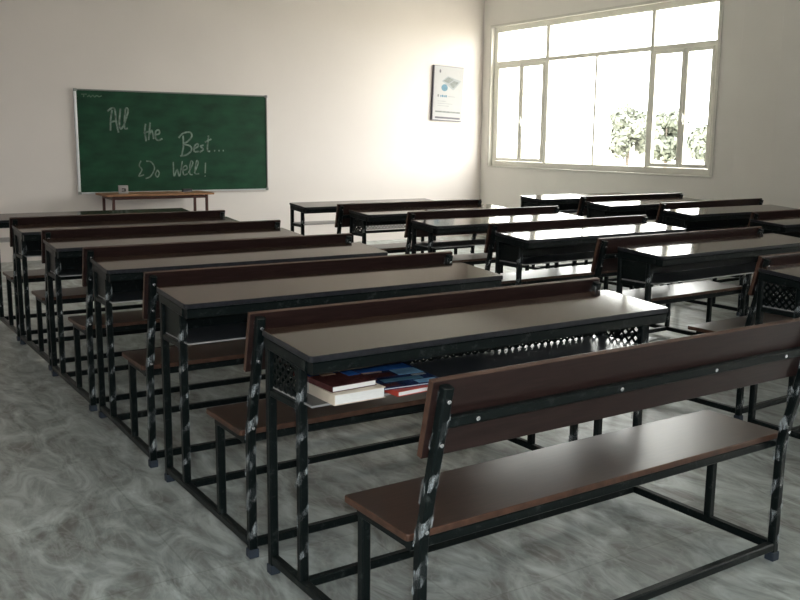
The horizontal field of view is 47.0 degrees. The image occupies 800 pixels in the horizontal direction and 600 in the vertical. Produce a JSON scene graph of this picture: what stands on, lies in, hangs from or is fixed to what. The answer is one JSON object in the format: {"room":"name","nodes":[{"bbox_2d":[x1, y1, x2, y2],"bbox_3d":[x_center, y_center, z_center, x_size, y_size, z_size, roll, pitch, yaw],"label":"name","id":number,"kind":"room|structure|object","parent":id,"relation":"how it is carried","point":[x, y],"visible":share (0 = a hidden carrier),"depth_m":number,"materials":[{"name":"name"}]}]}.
{"room":"classroom","nodes":[
{"label":"classroom","id":0,"kind":"room"},
{"bbox_2d":[0,0,484,262],"bbox_3d":[-2.952,-2.368,10.338,10.062,3.700,0.250,-6,12,-32],"label":"wall","id":1,"kind":"structure","parent":0,"point":[347,84],"depth_m":11.16,"materials":[{"name":"beige paint"}]},
{"bbox_2d":[73,88,268,193],"bbox_3d":[-2.553,-1.802,10.530,2.254,1.130,0.031,-6,12,-32],"label":"chalkboard","id":2,"kind":"object","parent":1,"relation":"attached to","point":[144,141],"visible":1,"depth_m":10.48,"materials":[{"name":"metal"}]},
{"bbox_2d":[430,65,463,121],"bbox_3d":[0.637,-2.782,12.422,0.517,0.739,0.038,-6,12,-32],"label":"poster","id":3,"kind":"object","parent":1,"relation":"attached to","point":[447,81],"visible":1,"depth_m":12.40,"materials":[{"name":"white paper"}]},
{"bbox_2d":[441,84,447,90],"bbox_3d":[0.600,-2.852,12.363,0.104,0.092,0.001,-3,10,-33],"label":"picture","id":4,"kind":"object","parent":3,"relation":"attached to","point":[444,87],"depth_m":12.36},
{"bbox_2d":[444,77,452,82],"bbox_3d":[0.652,-2.953,12.379,0.169,0.080,0.001,-3,10,-33],"label":"picture","id":5,"kind":"object","parent":3,"relation":"attached to","point":[446,79],"depth_m":12.38},
{"bbox_2d":[442,76,460,89],"bbox_3d":[0.696,-2.921,12.415,0.321,0.180,0.001,-3,10,-33],"label":"picture","id":6,"kind":"object","parent":3,"relation":"attached to","point":[448,82],"depth_m":12.41},
{"bbox_2d":[450,81,457,87],"bbox_3d":[0.729,-2.908,12.437,0.155,0.100,0.001,-3,10,-33],"label":"picture","id":7,"kind":"object","parent":3,"relation":"attached to","point":[453,84],"depth_m":12.44},
{"bbox_2d":[0,235,799,599],"bbox_3d":[0.439,0.468,5.424,10.062,0.120,12.907,-6,12,-32],"label":"floor","id":8,"kind":"structure","parent":0,"point":[84,514],"depth_m":3.32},
{"bbox_2d":[0,208,224,340],"bbox_3d":[-2.101,-0.247,6.644,1.454,0.815,0.904,-6,12,-33],"label":"school desk","id":9,"kind":"object","parent":8,"relation":"on","point":[6,220],"visible":0.35,"depth_m":6.28,"materials":[{"name":"brown laminate"}]},
{"bbox_2d":[0,237,9,242],"bbox_3d":[-2.272,-0.481,6.871,1.398,0.006,0.270,-6,12,-33],"label":"shelf","id":10,"kind":"object","parent":9,"relation":"attached to","point":[7,239],"depth_m":6.52,"materials":[{"name":"grey metal"}]},
{"bbox_2d":[12,216,280,370],"bbox_3d":[-1.606,-0.111,5.894,1.454,0.815,0.904,-6,12,-33],"label":"school desk","id":11,"kind":"object","parent":8,"relation":"on","point":[28,238],"visible":0.29,"depth_m":5.66,"materials":[{"name":"black paint"}]},
{"bbox_2d":[18,251,40,256],"bbox_3d":[-1.776,-0.345,6.121,1.398,0.006,0.270,-6,12,-33],"label":"shelf","id":12,"kind":"object","parent":11,"relation":"attached to","point":[20,253],"depth_m":5.72,"materials":[{"name":"grey metal"}]},
{"bbox_2d":[95,190,213,210],"bbox_3d":[-2.718,-0.841,10.284,1.200,0.715,0.460,-6,12,-32],"label":"side table","id":13,"kind":"object","parent":8,"relation":"on","point":[113,196],"visible":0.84,"depth_m":10.11,"materials":[{"name":"brown wood"}]},
{"bbox_2d":[118,185,127,193],"bbox_3d":[-3.012,-1.203,10.014,0.100,0.085,0.071,-3,11,-20],"label":"box","id":14,"kind":"object","parent":13,"relation":"on","point":[122,189],"visible":1,"depth_m":9.98,"materials":[{"name":"white paper"}]},
{"bbox_2d":[182,188,192,191],"bbox_3d":[-2.414,-1.245,10.432,0.116,0.035,0.046,-8,13,-40],"label":"eraser","id":15,"kind":"object","parent":13,"relation":"on","point":[189,189],"visible":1,"depth_m":10.41,"materials":[{"name":"black plastic"}]},
{"bbox_2d":[43,228,351,411],"bbox_3d":[-1.110,0.030,5.120,1.454,0.815,0.904,-6,12,-33],"label":"school desk","id":16,"kind":"object","parent":8,"relation":"on","point":[65,257],"visible":0.52,"depth_m":4.87,"materials":[{"name":"black paint"}]},
{"bbox_2d":[50,268,81,276],"bbox_3d":[-1.280,-0.204,5.347,1.398,0.006,0.270,-6,12,-33],"label":"shelf","id":17,"kind":"object","parent":16,"relation":"attached to","point":[64,272],"depth_m":4.98,"materials":[{"name":"grey metal"}]},
{"bbox_2d":[90,242,452,467],"bbox_3d":[-0.599,0.170,4.354,1.454,0.815,0.904,-6,12,-32],"label":"school desk","id":18,"kind":"object","parent":8,"relation":"on","point":[131,278],"visible":0.55,"depth_m":4.11,"materials":[{"name":"black paint"}]},
{"bbox_2d":[98,290,142,303],"bbox_3d":[-0.764,-0.065,4.584,1.398,0.006,0.270,-6,12,-32],"label":"shelf","id":19,"kind":"object","parent":18,"relation":"attached to","point":[118,296],"depth_m":4.24,"materials":[{"name":"grey metal"}]},
{"bbox_2d":[157,263,601,558],"bbox_3d":[-0.076,0.314,3.562,1.454,0.815,0.904,-6,12,-33],"label":"school desk","id":20,"kind":"object","parent":8,"relation":"on","point":[199,313],"visible":0.62,"depth_m":3.36,"materials":[{"name":"brown laminate"}]},
{"bbox_2d":[166,322,246,344],"bbox_3d":[-0.247,0.080,3.790,1.398,0.006,0.270,-6,12,-33],"label":"shelf","id":21,"kind":"object","parent":20,"relation":"attached to","point":[198,332],"depth_m":3.47,"materials":[{"name":"grey metal"}]},
{"bbox_2d":[289,198,481,265],"bbox_3d":[-0.125,-0.489,8.142,1.454,0.815,0.904,-6,12,-33],"label":"school desk","id":22,"kind":"object","parent":8,"relation":"on","point":[341,208],"visible":0.27,"depth_m":7.92,"materials":[{"name":"black paint"}]},
{"bbox_2d":[293,220,334,224],"bbox_3d":[-0.297,-0.723,8.368,1.398,0.006,0.270,-6,12,-33],"label":"shelf","id":23,"kind":"object","parent":22,"relation":"attached to","point":[303,222],"depth_m":8.04,"materials":[{"name":"grey metal"}]},
{"bbox_2d":[349,204,559,272],"bbox_3d":[0.434,-0.358,7.428,1.454,0.815,0.904,-6,12,-33],"label":"school desk","id":24,"kind":"object","parent":8,"relation":"on","point":[406,214],"visible":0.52,"depth_m":7.22,"materials":[{"name":"black painted steel"},{"name":"brown laminate"},{"name":"dark grey metal"}]},
{"bbox_2d":[411,212,647,289],"bbox_3d":[0.920,-0.205,6.584,1.454,0.815,0.904,-6,12,-34],"label":"school desk","id":25,"kind":"object","parent":8,"relation":"on","point":[496,223],"visible":0.29,"depth_m":6.40,"materials":[{"name":"black paint"}]},
{"bbox_2d":[415,239,485,247],"bbox_3d":[0.743,-0.439,6.807,1.398,0.006,0.270,-6,12,-34],"label":"shelf","id":26,"kind":"object","parent":25,"relation":"attached to","point":[475,242],"depth_m":6.51,"materials":[{"name":"brown wood"}]},
{"bbox_2d":[262,290,799,599],"bbox_3d":[0.435,0.450,2.818,1.454,0.815,0.904,-6,12,-33],"label":"school desk","id":27,"kind":"object","parent":8,"relation":"on","point":[476,399],"visible":0.99,"depth_m":2.63,"materials":[{"name":"brown laminate"}]},
{"bbox_2d":[294,380,384,405],"bbox_3d":[-0.179,0.253,2.694,0.168,0.031,0.245,-6,12,-33],"label":"book","id":28,"kind":"object","parent":27,"relation":"on","point":[376,391],"visible":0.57,"depth_m":2.60,"materials":[{"name":"white paper"}]},
{"bbox_2d":[293,370,376,392],"bbox_3d":[-0.193,0.227,2.699,0.150,0.017,0.225,-6,12,-35],"label":"book","id":29,"kind":"object","parent":28,"relation":"on","point":[333,382],"visible":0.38,"depth_m":2.64,"materials":[{"name":"brown paper"}]},
{"bbox_2d":[340,370,359,375],"bbox_3d":[-0.150,0.215,2.723,0.040,0.001,0.061,-6,12,-35],"label":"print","id":30,"kind":"object","parent":29,"relation":"on","point":[348,372],"depth_m":2.71},
{"bbox_2d":[384,385,427,396],"bbox_3d":[-0.003,0.247,2.785,0.172,0.015,0.225,-7,12,-36],"label":"book","id":31,"kind":"object","parent":27,"relation":"on","point":[399,392],"visible":0.29,"depth_m":2.68,"materials":[{"name":"red paper"}]},
{"bbox_2d":[353,362,438,390],"bbox_3d":[-0.018,0.230,2.817,0.205,0.006,0.262,-5,11,-28],"label":"magazine","id":32,"kind":"object","parent":31,"relation":"on","point":[402,374],"visible":0.72,"depth_m":2.80,"materials":[{"name":"blue paper"}]},
{"bbox_2d":[367,372,394,377],"bbox_3d":[-0.058,0.229,2.804,0.082,0.001,0.044,-5,11,-28],"label":"print","id":33,"kind":"object","parent":32,"relation":"on","point":[372,374],"depth_m":2.81},
{"bbox_2d":[353,362,410,372],"bbox_3d":[-0.061,0.213,2.894,0.184,0.001,0.066,-5,11,-28],"label":"print","id":34,"kind":"object","parent":32,"relation":"on","point":[402,365],"depth_m":2.89},
{"bbox_2d":[381,383,399,386],"bbox_3d":[-0.027,0.248,2.695,0.051,0.001,0.029,-5,11,-28],"label":"print","id":35,"kind":"object","parent":32,"relation":"on","point":[383,384],"depth_m":2.70},
{"bbox_2d":[380,375,422,382],"bbox_3d":[0.005,0.236,2.764,0.133,0.001,0.031,-5,11,-28],"label":"print","id":36,"kind":"object","parent":32,"relation":"on","point":[404,378],"depth_m":2.77},
{"bbox_2d":[390,367,422,374],"bbox_3d":[0.019,0.220,2.858,0.086,0.001,0.066,-5,11,-28],"label":"print","id":37,"kind":"object","parent":32,"relation":"on","point":[397,370],"depth_m":2.85},
{"bbox_2d":[415,377,434,381],"bbox_3d":[0.080,0.239,2.756,0.072,0.001,0.034,-5,11,-28],"label":"print","id":38,"kind":"object","parent":32,"relation":"on","point":[418,379],"depth_m":2.76},
{"bbox_2d":[273,335,636,407],"bbox_3d":[0.261,0.216,3.043,1.398,0.006,0.270,-6,12,-33],"label":"shelf","id":39,"kind":"object","parent":27,"relation":"attached to","point":[454,364],"depth_m":3.14,"materials":[{"name":"grey metal"}]},
{"bbox_2d":[520,192,683,269],"bbox_3d":[2.073,-0.705,9.506,1.454,0.815,0.904,-6,12,-34],"label":"school desk","id":40,"kind":"object","parent":8,"relation":"on","point":[567,203],"visible":0.22,"depth_m":9.35,"materials":[{"name":"black paint"}]},
{"bbox_2d":[559,210,576,212],"bbox_3d":[1.898,-0.939,9.730,1.398,0.006,0.270,-6,12,-34],"label":"shelf","id":41,"kind":"object","parent":40,"relation":"attached to","point":[562,211],"depth_m":9.63,"materials":[{"name":"grey metal"}]},
{"bbox_2d":[492,222,763,350],"bbox_3d":[1.429,-0.059,5.779,1.454,0.815,0.904,-6,12,-34],"label":"school desk","id":42,"kind":"object","parent":8,"relation":"on","point":[600,243],"visible":0.41,"depth_m":5.69,"materials":[{"name":"black paint"}]},
{"bbox_2d":[499,251,594,264],"bbox_3d":[1.251,-0.292,6.001,1.398,0.006,0.270,-6,12,-34],"label":"shelf","id":43,"kind":"object","parent":42,"relation":"attached to","point":[533,258],"depth_m":5.80,"materials":[{"name":"grey metal"}]},
{"bbox_2d":[584,197,763,288],"bbox_3d":[2.581,-0.558,8.695,1.454,0.815,0.904,-6,12,-35],"label":"school desk","id":44,"kind":"object","parent":8,"relation":"on","point":[654,209],"visible":0.32,"depth_m":8.55,"materials":[{"name":"black paint"}]},
{"bbox_2d":[647,216,656,219],"bbox_3d":[2.401,-0.791,8.916,1.398,0.006,0.270,-6,12,-35],"label":"shelf","id":45,"kind":"object","parent":44,"relation":"attached to","point":[649,217],"depth_m":8.98,"materials":[{"name":"grey metal"}]},
{"bbox_2d":[614,233,799,419],"bbox_3d":[2.014,0.070,5.078,1.454,0.815,0.904,-6,12,-35],"label":"school desk","id":46,"kind":"object","parent":8,"relation":"on","point":[643,265],"visible":0.48,"depth_m":4.95,"materials":[{"name":"black paint"}]},
{"bbox_2d":[622,262,756,284],"bbox_3d":[1.833,-0.163,5.298,1.398,0.006,0.270,-6,12,-35],"label":"shelf","id":47,"kind":"object","parent":46,"relation":"attached to","point":[663,276],"depth_m":5.19,"materials":[{"name":"grey metal"}]},
{"bbox_2d":[660,205,799,315],"bbox_3d":[3.042,-0.389,7.761,1.454,0.815,0.904,-6,12,-33],"label":"school desk","id":48,"kind":"object","parent":8,"relation":"on","point":[711,218],"visible":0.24,"depth_m":7.68,"materials":[{"name":"black paint"}]},
{"bbox_2d":[686,225,747,231],"bbox_3d":[2.872,-0.624,7.988,1.398,0.006,0.270,-6,12,-33],"label":"shelf","id":49,"kind":"object","parent":48,"relation":"attached to","point":[688,227],"depth_m":7.96,"materials":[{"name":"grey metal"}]},
{"bbox_2d":[745,216,799,315],"bbox_3d":[3.447,-0.239,6.925,1.454,0.815,0.904,-6,12,-32],"label":"school desk","id":50,"kind":"object","parent":8,"relation":"on","point":[789,226],"visible":0.27,"depth_m":6.78,"materials":[{"name":"black paint"}]},
{"bbox_2d":[747,263,799,438],"bbox_3d":[2.471,0.219,4.253,1.454,0.815,0.904,-6,12,-32],"label":"school desk","id":51,"kind":"object","parent":8,"relation":"on","point":[788,276],"visible":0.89,"depth_m":4.15,"materials":[{"name":"black paint"}]},
{"bbox_2d":[763,300,793,311],"bbox_3d":[2.304,-0.015,4.482,1.398,0.006,0.270,-6,12,-32],"label":"shelf","id":52,"kind":"object","parent":51,"relation":"attached to","point":[768,306],"depth_m":4.15,"materials":[{"name":"grey metal"}]},
{"bbox_2d":[479,0,744,235],"bbox_3d":[4.591,-1.829,7.706,0.250,3.700,12.407,-6,12,-32],"label":"wall","id":53,"kind":"structure","parent":0,"point":[503,187],"depth_m":11.13,"materials":[{"name":"paint"}]},
{"bbox_2d":[487,0,723,177],"bbox_3d":[2.290,-2.500,11.082,0.107,1.900,3.811,-6,12,-32],"label":"window","id":54,"kind":"structure","parent":53,"relation":"in","point":[649,168],"depth_m":10.70,"materials":[{"name":"plastic"},{"name":"white painted metal"}]},
{"bbox_2d":[731,0,799,275],"bbox_3d":[3.678,-2.026,8.780,0.110,3.700,1.130,-6,12,-32],"label":"wall","id":55,"kind":"structure","parent":53,"relation":"attached to","point":[766,159],"depth_m":8.96,"materials":[{"name":"paint"}]},
{"label":"outside","id":56,"kind":"structure","parent":0,"visible":0},
{"bbox_2d":[503,146,704,168],"bbox_3d":[28.542,-15.726,102.206,282.700,0.150,300.000,-6,12,-32],"label":"ground","id":57,"kind":"structure","parent":56,"point":[556,154],"depth_m":108.84,"materials":[{"name":"white"}]},
{"bbox_2d":[608,99,646,165],"bbox_3d":[14.863,-10.732,59.452,3.061,4.504,3.365,0,10,-4],"label":"tree","id":58,"kind":"object","parent":57,"relation":"on","point":[626,131],"visible":0.9,"depth_m":58.69,"materials":[{"name":"green plant"}]},
{"bbox_2d":[641,108,688,163],"bbox_3d":[15.035,-9.028,52.145,2.725,3.674,2.776,-6,12,-32],"label":"tree","id":59,"kind":"object","parent":57,"relation":"on","point":[666,125],"visible":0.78,"depth_m":51.25,"materials":[{"name":"green plant"}]},
{"bbox_2d":[686,124,706,163],"bbox_3d":[16.700,-8.379,49.446,2.877,3.364,2.857,4,10,17],"label":"tree","id":60,"kind":"object","parent":57,"relation":"on","point":[696,141],"visible":0.3,"depth_m":48.89,"materials":[{"name":"green plant"}]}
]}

